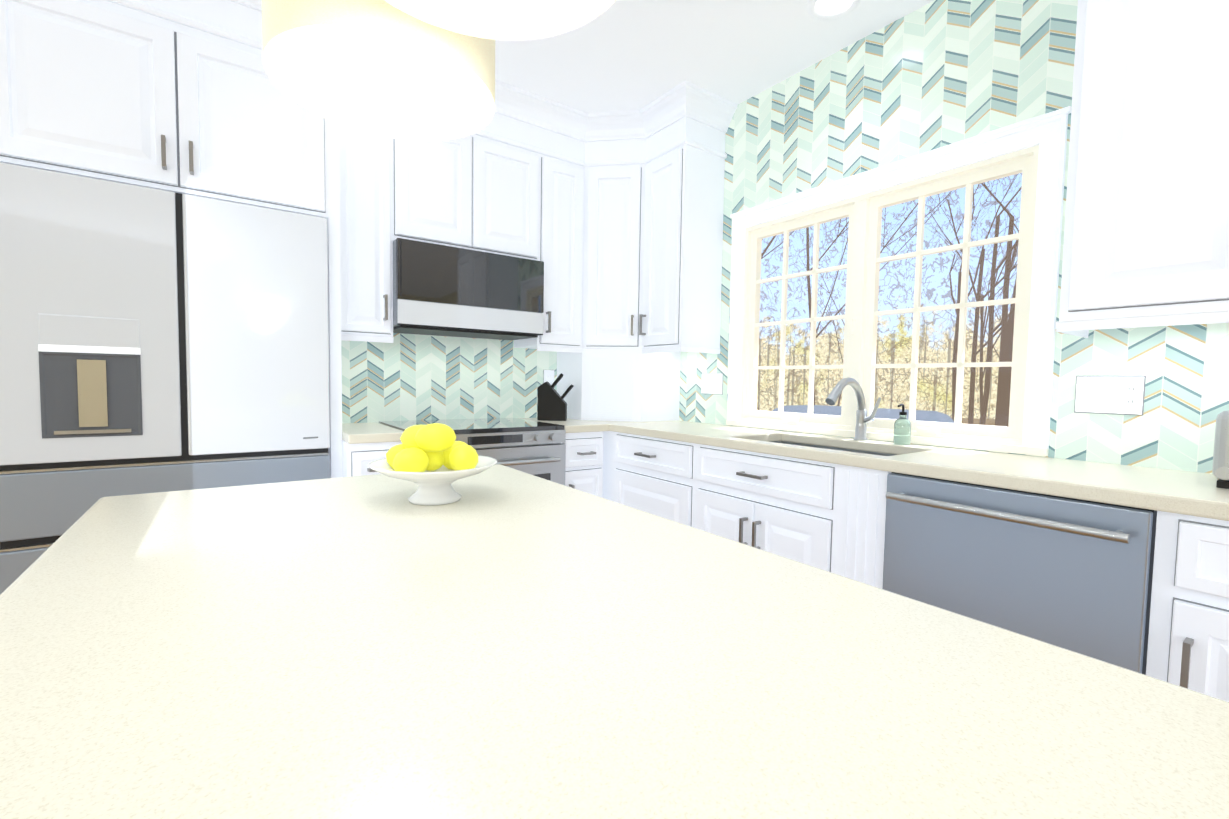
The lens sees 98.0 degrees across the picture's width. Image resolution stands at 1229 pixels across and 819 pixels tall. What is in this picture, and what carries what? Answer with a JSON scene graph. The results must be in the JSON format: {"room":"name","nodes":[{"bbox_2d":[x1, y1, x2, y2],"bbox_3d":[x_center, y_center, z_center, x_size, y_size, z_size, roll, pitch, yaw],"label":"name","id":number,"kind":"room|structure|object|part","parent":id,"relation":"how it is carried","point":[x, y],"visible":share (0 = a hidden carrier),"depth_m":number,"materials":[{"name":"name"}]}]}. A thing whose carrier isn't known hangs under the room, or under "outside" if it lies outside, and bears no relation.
{"room":"kitchen","nodes":[
{"label":"kitchen","id":0,"kind":"room"},
{"bbox_2d":[0,0,331,231],"bbox_3d":[-1.821,-1.274,2.251,0.994,0.884,0.718,-1,4,-36],"label":"upper cabinet","id":1,"kind":"object","parent":0,"relation":"attached to","point":[189,97],"depth_m":1.94,"materials":[{"name":"white paint"}]},
{"bbox_2d":[495,0,933,112],"bbox_3d":[0.502,-1.591,-0.027,6.100,0.060,9.940,-1,4,-36],"label":"ceiling","id":2,"kind":"structure","parent":0,"point":[623,55],"depth_m":2.52,"materials":[{"name":"white paint"}]},
{"bbox_2d":[262,0,615,140],"bbox_3d":[-0.143,-1.068,0.572,0.370,1.067,1.220,-1,4,-36],"label":"pendant light","id":3,"kind":"object","parent":2,"relation":"hanging from","point":[417,70],"visible":1,"depth_m":0.84,"materials":[{"name":"white fabric"}]},
{"bbox_3d":[-0.399,-0.652,0.938,0.370,0.190,0.370,-1,4,-36],"label":"pendant shade","id":4,"kind":"part","parent":3,"relation":"part of","materials":[{"name":"fabric"}]},
{"bbox_3d":[-0.153,-0.630,0.599,0.370,0.190,0.370,-1,4,-36],"label":"pendant shade","id":5,"kind":"part","parent":3,"relation":"part of","materials":[{"name":"fabric"}]},
{"bbox_2d":[807,0,860,19],"bbox_3d":[0.899,-1.665,2.186,0.212,0.009,0.212,-1,4,-36],"label":"recessed light","id":6,"kind":"object","parent":2,"relation":"in","point":[825,9],"visible":1,"depth_m":2.22,"materials":[{"name":"white paint"}]},
{"bbox_3d":[0.854,1.250,-0.431,6.100,0.060,8.580,-1,4,-36],"label":"floor","id":7,"kind":"structure","parent":0,"visible":0},
{"bbox_2d":[0,162,329,593],"bbox_3d":[-1.819,0.110,2.291,0.966,1.845,0.757,-1,4,-36],"label":"fridge","id":8,"kind":"object","parent":7,"relation":"on","point":[152,340],"visible":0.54,"depth_m":1.92,"materials":[{"name":"silver metal"}]},
{"bbox_2d":[342,440,401,476],"bbox_3d":[-1.206,0.579,2.591,0.243,0.899,0.669,-1,4,-36],"label":"base cabinet","id":9,"kind":"object","parent":7,"relation":"on","point":[357,459],"visible":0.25,"depth_m":2.31,"materials":[{"name":"white paint"}]},
{"bbox_2d":[342,422,403,443],"bbox_3d":[-1.208,0.108,2.582,0.246,0.040,0.637,-1,4,-36],"label":"countertop","id":10,"kind":"structure","parent":9,"relation":"on","point":[370,432],"depth_m":2.36,"materials":[{"name":"beige stone"}]},
{"bbox_2d":[379,418,565,484],"bbox_3d":[-0.764,0.548,2.876,0.786,0.946,0.719,-1,4,-36],"label":"range","id":11,"kind":"object","parent":7,"relation":"on","point":[535,448],"visible":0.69,"depth_m":2.73,"materials":[{"name":"silver metal"}]},
{"bbox_2d":[561,431,602,496],"bbox_3d":[-0.342,0.560,3.216,0.280,0.899,0.669,-1,4,-36],"label":"base cabinet","id":12,"kind":"object","parent":7,"relation":"on","point":[584,464],"visible":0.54,"depth_m":2.98,"materials":[{"name":"white paint"}]},
{"bbox_2d":[602,431,609,499],"bbox_3d":[0.032,0.553,3.482,0.584,0.900,0.656,-1,4,-36],"label":"base cabinet","id":13,"kind":"object","parent":7,"relation":"on","point":[606,434],"depth_m":3.12,"materials":[{"name":"white paint"}]},
{"bbox_2d":[518,418,1228,520],"bbox_3d":[0.716,0.156,2.259,0.897,0.040,3.420,-1,4,-36],"label":"countertop","id":14,"kind":"structure","parent":13,"relation":"on","point":[1198,494],"depth_m":1.69,"materials":[{"name":"beige stone"}]},
{"bbox_2d":[537,373,573,420],"bbox_3d":[-0.357,-0.079,3.265,0.212,0.288,0.110,1,3,-1],"label":"knife block","id":15,"kind":"object","parent":14,"relation":"on","point":[551,404],"visible":1,"depth_m":3.21,"materials":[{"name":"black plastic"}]},
{"bbox_2d":[557,351,680,421],"bbox_3d":[0.017,-0.162,3.490,0.576,0.443,0.576,-1,4,-36],"label":"appliance garage","id":16,"kind":"object","parent":14,"relation":"on","point":[639,387],"visible":1,"depth_m":3.29,"materials":[{"name":"white paint"}]},
{"bbox_2d":[774,441,894,455],"bbox_3d":[0.885,0.280,2.263,0.404,0.200,0.744,-1,4,-36],"label":"sink basin","id":17,"kind":"object","parent":14,"relation":"in","point":[842,449],"visible":0.02,"depth_m":2.43,"materials":[{"name":"silver metal"}]},
{"bbox_2d":[825,377,880,440],"bbox_3d":[1.019,0.000,2.289,0.292,0.277,0.105,-1,4,-36],"label":"faucet","id":18,"kind":"object","parent":14,"relation":"on","point":[863,420],"visible":1,"depth_m":2.34,"materials":[{"name":"silver metal"}]},
{"bbox_2d":[893,404,910,444],"bbox_3d":[1.195,0.060,2.220,0.073,0.170,0.064,-1,4,-36],"label":"soap dispenser","id":19,"kind":"object","parent":14,"relation":"on","point":[902,430],"visible":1,"depth_m":2.20,"materials":[{"name":"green glass"}]},
{"bbox_2d":[1212,410,1228,488],"bbox_3d":[1.676,0.103,1.291,0.290,0.196,0.285,-1,4,-36],"label":"toaster","id":20,"kind":"object","parent":14,"relation":"on","point":[1220,468],"visible":1,"depth_m":1.33,"materials":[{"name":"silver metal"}]},
{"bbox_2d":[610,431,793,532],"bbox_3d":[0.446,0.589,2.912,0.584,0.900,0.754,-1,4,-36],"label":"base cabinet","id":21,"kind":"object","parent":7,"relation":"on","point":[673,480],"depth_m":2.57,"materials":[{"name":"white paint"}]},
{"bbox_2d":[710,487,885,588],"bbox_3d":[0.893,0.758,2.299,0.584,0.640,0.780,-1,4,-36],"label":"base cabinet","id":22,"kind":"object","parent":7,"relation":"on","point":[829,517],"depth_m":2.01,"materials":[{"name":"white paint"}]},
{"bbox_2d":[883,472,1156,674],"bbox_3d":[1.292,0.668,1.694,0.636,0.895,0.626,-1,4,-36],"label":"dishwasher","id":23,"kind":"object","parent":7,"relation":"on","point":[1072,574],"visible":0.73,"depth_m":1.46,"materials":[{"name":"silver metal"}]},
{"bbox_2d":[1146,511,1228,701],"bbox_3d":[1.644,0.697,1.224,0.626,0.899,0.537,-1,4,-36],"label":"base cabinet","id":24,"kind":"object","parent":7,"relation":"on","point":[1188,641],"visible":0.48,"depth_m":1.21,"materials":[{"name":"white paint"}]},
{"bbox_3d":[-0.080,0.701,0.777,0.688,0.879,1.695,-1,4,-36],"label":"cabinet","id":25,"kind":"object","parent":7,"relation":"on","visible":0},
{"bbox_2d":[0,464,1228,818],"bbox_3d":[-0.194,0.244,0.671,0.917,0.040,1.815,-1,4,-36],"label":"countertop","id":26,"kind":"structure","parent":25,"relation":"on","point":[500,642],"depth_m":0.46,"materials":[{"name":"beige stone"}]},
{"bbox_2d":[368,423,496,505],"bbox_3d":[-0.385,0.112,1.146,0.262,0.166,0.262,-1,4,-36],"label":"fruit bowl","id":27,"kind":"object","parent":26,"relation":"on","point":[434,461],"visible":0.98,"depth_m":1.11,"materials":[{"name":"white ceramic"}]},
{"bbox_3d":[-0.748,-0.387,3.485,2.070,2.750,0.320,-1,4,-36],"label":"wall","id":28,"kind":"structure","parent":0,"visible":0},
{"bbox_2d":[339,79,586,352],"bbox_3d":[-0.573,-1.043,3.116,1.941,1.394,0.398,-1,4,-36],"label":"upper cabinet","id":29,"kind":"object","parent":28,"relation":"attached to","point":[515,186],"depth_m":2.84,"materials":[{"name":"white paint"}]},
{"bbox_2d":[393,238,543,339],"bbox_3d":[-0.835,-0.626,2.953,0.790,0.424,0.390,-1,4,-36],"label":"microwave","id":30,"kind":"object","parent":29,"relation":"attached to","point":[441,290],"visible":0.9,"depth_m":2.77,"materials":[{"name":"silver metal"}]},
{"bbox_2d":[583,80,737,353],"bbox_3d":[0.258,-1.029,3.102,0.612,1.394,0.600,-1,4,-36],"label":"upper cabinet","id":31,"kind":"object","parent":28,"relation":"attached to","point":[613,221],"depth_m":3.09,"materials":[{"name":"white paint"}]},
{"bbox_3d":[1.161,-0.305,2.512,0.120,2.750,3.500,-1,4,-36],"label":"wall","id":32,"kind":"structure","parent":0,"visible":0},
{"bbox_2d":[341,333,556,422],"bbox_3d":[-0.716,-0.193,3.318,1.920,0.540,0.006,-1,4,-36],"label":"tile backsplash","id":33,"kind":"structure","parent":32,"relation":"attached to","point":[413,376],"depth_m":3.10,"materials":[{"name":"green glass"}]},
{"bbox_2d":[543,370,553,384],"bbox_3d":[-0.430,-0.195,3.517,0.081,0.131,0.009,-1,4,-36],"label":"outlet","id":34,"kind":"object","parent":33,"relation":"attached to","point":[548,375],"visible":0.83,"depth_m":3.51,"materials":[{"name":"white plastic"}]},
{"bbox_2d":[726,106,1071,455],"bbox_3d":[1.152,-0.472,2.494,0.150,1.196,1.510,-1,4,-36],"label":"window","id":35,"kind":"structure","parent":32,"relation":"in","point":[1032,151],"depth_m":2.27,"materials":[{"name":"white paint"}]},
{"bbox_2d":[679,0,1228,473],"bbox_3d":[1.087,-0.766,2.494,0.006,1.830,3.395,-1,4,-36],"label":"tile backsplash","id":36,"kind":"structure","parent":32,"relation":"attached to","point":[935,74],"depth_m":2.09,"materials":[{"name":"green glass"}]},
{"bbox_2d":[701,373,722,394],"bbox_3d":[0.580,-0.155,3.195,0.014,0.126,0.171,-1,4,-36],"label":"outlet","id":37,"kind":"object","parent":36,"relation":"attached to","point":[712,383],"visible":1,"depth_m":3.19,"materials":[{"name":"white plastic"}]},
{"bbox_2d":[1074,376,1145,415],"bbox_3d":[1.623,-0.048,1.756,0.014,0.126,0.171,-1,4,-36],"label":"outlet","id":38,"kind":"object","parent":36,"relation":"attached to","point":[1122,395],"visible":1,"depth_m":1.75,"materials":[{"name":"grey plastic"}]},
{"bbox_2d":[1055,0,1228,337],"bbox_3d":[1.683,-0.912,1.317,0.398,1.394,0.984,-1,4,-36],"label":"upper cabinet","id":39,"kind":"object","parent":32,"relation":"attached to","point":[1146,236],"visible":1,"depth_m":1.44,"materials":[{"name":"white paint"}]},
{"label":"outside","id":40,"kind":"structure","parent":0,"visible":0},
{"bbox_2d":[961,418,994,425],"bbox_3d":[28.369,1.314,21.907,66.280,0.100,85.000,-1,4,-36],"label":"ground","id":41,"kind":"structure","parent":40,"point":[977,421],"depth_m":30.39,"materials":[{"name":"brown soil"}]},
{"bbox_2d":[757,173,1021,426],"bbox_3d":[15.701,-13.502,11.513,41.303,31.350,75.420,-1,4,-36],"label":"scenery","id":42,"kind":"object","parent":41,"relation":"on","point":[831,283],"depth_m":34.61,"materials":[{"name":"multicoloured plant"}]}
]}

